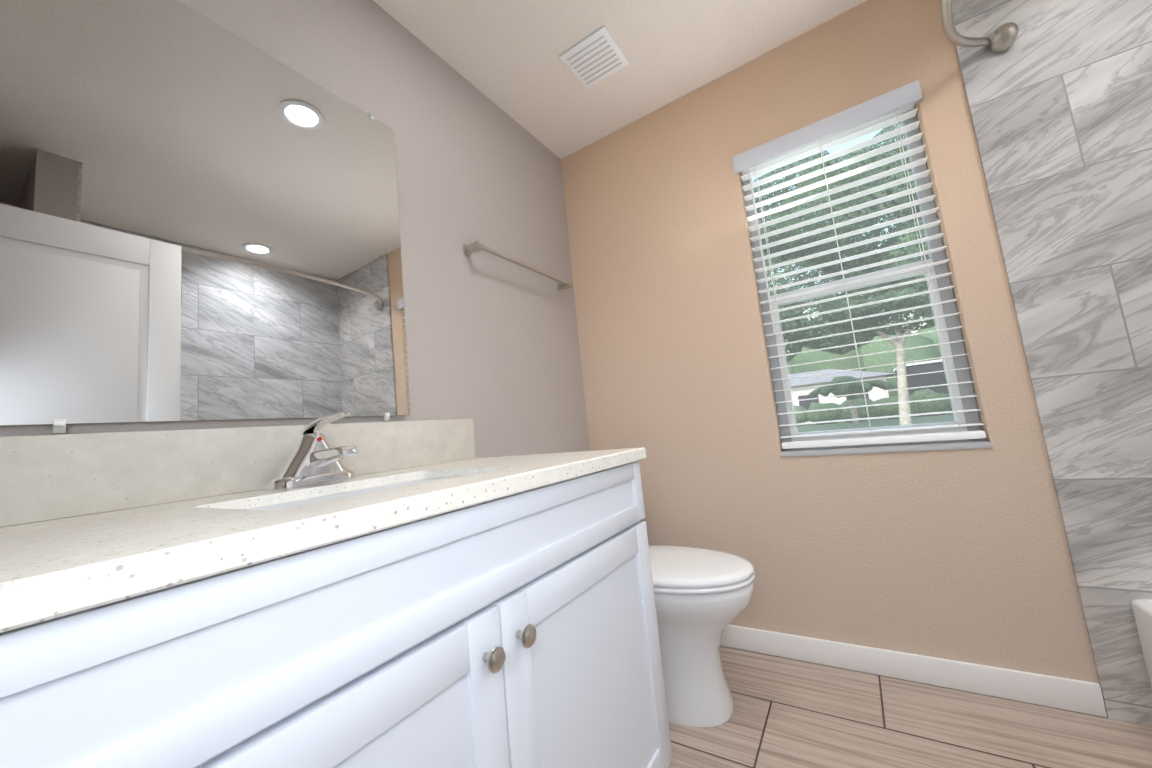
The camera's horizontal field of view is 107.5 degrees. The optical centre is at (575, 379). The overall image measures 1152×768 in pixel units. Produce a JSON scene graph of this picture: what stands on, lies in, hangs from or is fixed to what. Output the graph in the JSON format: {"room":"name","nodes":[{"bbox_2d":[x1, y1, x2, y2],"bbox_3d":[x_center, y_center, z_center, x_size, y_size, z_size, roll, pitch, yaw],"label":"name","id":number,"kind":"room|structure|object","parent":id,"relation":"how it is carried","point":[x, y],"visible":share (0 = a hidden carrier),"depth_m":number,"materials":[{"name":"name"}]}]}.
{"room":"bathroom","nodes":[
{"label":"bathroom","id":0,"kind":"room"},
{"bbox_2d":[0,0,589,457],"bbox_3d":[-0.628,-0.064,1.291,0.120,2.440,2.490,-10,-8,32],"label":"wall","id":1,"kind":"structure","parent":0,"point":[492,342],"depth_m":1.58,"materials":[{"name":"grey paint"}]},
{"bbox_2d":[0,0,409,433],"bbox_3d":[-0.828,-0.384,0.930,0.021,0.980,0.998,-10,-8,32],"label":"mirror","id":2,"kind":"object","parent":1,"relation":"attached to","point":[199,216],"visible":0.98,"depth_m":0.90,"materials":[{"name":"white mirror"}]},
{"bbox_2d":[464,241,571,291],"bbox_3d":[-0.221,-0.488,1.863,0.071,0.040,0.652,-10,-8,32],"label":"towel rail","id":3,"kind":"object","parent":1,"relation":"attached to","point":[469,249],"visible":1,"depth_m":1.74,"materials":[{"name":"silver metal"}]},
{"bbox_2d":[373,0,866,158],"bbox_3d":[0.274,-1.477,0.787,2.570,0.060,2.490,-10,-8,32],"label":"ceiling","id":4,"kind":"structure","parent":0,"point":[503,55],"depth_m":1.68,"materials":[{"name":"white paint"}]},
{"bbox_2d":[559,26,628,89],"bbox_3d":[0.076,-1.308,1.729,0.210,0.013,0.210,-10,-8,32],"label":"ceiling vent","id":5,"kind":"object","parent":4,"relation":"in","point":[594,58],"visible":1,"depth_m":1.71,"materials":[{"name":"white paint"}]},
{"bbox_2d":[561,0,1098,683],"bbox_3d":[1.037,-0.185,1.633,2.330,2.440,0.120,-10,-8,32],"label":"wall","id":6,"kind":"structure","parent":0,"point":[955,554],"depth_m":1.64,"materials":[{"name":"beige paint"}]},
{"bbox_2d":[741,108,983,449],"bbox_3d":[1.056,-0.369,1.661,0.612,1.252,0.046,-10,-8,32],"label":"window","id":7,"kind":"structure","parent":6,"relation":"in","point":[959,362],"depth_m":1.58,"materials":[{"name":"grey"}]},
{"bbox_2d":[732,80,985,448],"bbox_3d":[1.018,-0.386,1.609,0.635,1.253,0.078,-10,-8,32],"label":"window blind","id":8,"kind":"object","parent":7,"relation":"attached to","point":[897,101],"visible":0.98,"depth_m":1.60,"materials":[{"name":"white plastic"}]},
{"bbox_2d":[780,440,992,456],"bbox_3d":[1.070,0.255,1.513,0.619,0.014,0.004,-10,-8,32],"label":"window sill","id":9,"kind":"structure","parent":6,"relation":"attached to","point":[954,447],"depth_m":1.49,"materials":[{"name":"grey"}]},
{"bbox_2d":[720,625,1106,716],"bbox_3d":[0.818,1.024,1.627,1.618,0.087,0.014,-10,-8,32],"label":"baseboard","id":10,"kind":"structure","parent":6,"relation":"attached to","point":[1080,696],"depth_m":1.39,"materials":[{"name":"white paint"}]},
{"bbox_2d":[952,0,1151,726],"bbox_3d":[1.672,-0.305,1.150,0.698,2.439,0.012,-10,-8,32],"label":"wall tile","id":11,"kind":"structure","parent":6,"relation":"attached to","point":[1059,95],"depth_m":1.25,"materials":[{"name":"grey tile"}]},
{"bbox_2d":[940,0,1018,52],"bbox_3d":[0.896,-1.127,0.800,0.261,0.083,1.551,-10,-8,32],"label":"rail","id":12,"kind":"object","parent":11,"relation":"attached to","point":[1001,38],"visible":1,"depth_m":1.34,"materials":[{"name":"silver metal"}]},
{"bbox_2d":[668,645,1151,767],"bbox_3d":[0.515,0.994,0.492,2.570,0.060,2.490,-10,-8,32],"label":"floor","id":13,"kind":"structure","parent":0,"point":[789,713],"depth_m":1.22,"materials":[{"name":"tile"}]},
{"bbox_2d":[0,411,672,767],"bbox_3d":[-0.383,0.560,0.751,0.678,1.031,1.230,-10,-8,32],"label":"bathroom vanity","id":14,"kind":"object","parent":13,"relation":"on","point":[321,592],"visible":1,"depth_m":0.55,"materials":[{"name":"white painted wood"},{"name":"nickel"}]},
{"bbox_2d":[649,545,754,726],"bbox_3d":[0.234,0.707,1.548,0.801,0.810,0.460,-10,-8,32],"label":"toilet","id":15,"kind":"object","parent":13,"relation":"on","point":[703,597],"visible":0.4,"depth_m":1.34,"materials":[{"name":"white ceramic"}]},
{"bbox_2d":[1131,599,1151,688],"bbox_3d":[1.400,0.690,0.371,0.608,0.340,1.492,-10,-8,32],"label":"bathtub","id":16,"kind":"object","parent":13,"relation":"on","point":[1142,610],"visible":1,"depth_m":1.13,"materials":[{"name":"white ceramic"}]},
{"label":"outside","id":17,"kind":"structure","parent":0,"visible":0},
{"bbox_2d":[796,413,955,432],"bbox_3d":[24.695,3.600,39.907,120.000,0.050,89.650,-10,-8,32],"label":"lawn","id":18,"kind":"structure","parent":17,"point":[877,422],"depth_m":23.24,"materials":[{"name":"green plant"}]},
{"bbox_2d":[753,122,934,424],"bbox_3d":[11.463,-4.217,17.572,16.481,12.664,7.977,-10,-8,32],"label":"oak tree","id":19,"kind":"object","parent":18,"relation":"on","point":[914,300],"depth_m":16.21,"materials":[{"name":"green plant"}]},
{"bbox_2d":[809,376,896,423],"bbox_3d":[16.075,1.140,24.548,4.297,2.839,4.341,-10,-8,32],"label":"palm tree","id":20,"kind":"object","parent":18,"relation":"on","point":[852,389],"depth_m":24.02,"materials":[{"name":"green plant"}]},
{"bbox_2d":[786,318,942,396],"bbox_3d":[29.694,-2.198,45.041,74.239,11.657,9.971,-10,-8,32],"label":"tree","id":21,"kind":"object","parent":18,"relation":"on","point":[862,350],"depth_m":41.41,"materials":[{"name":"green plant"}]},
{"bbox_2d":[788,359,951,422],"bbox_3d":[19.856,1.372,35.742,22.200,4.298,11.100,-10,-8,32],"label":"house","id":22,"kind":"structure","parent":18,"relation":"on","point":[796,393],"depth_m":31.34,"materials":[{"name":"white"}]},
{"bbox_2d":[793,389,953,424],"bbox_3d":[19.326,1.728,27.157,23.505,1.664,2.368,-10,-8,32],"label":"hedge","id":23,"kind":"object","parent":18,"relation":"on","point":[924,394],"depth_m":26.70,"materials":[{"name":"green plant"}]}
]}

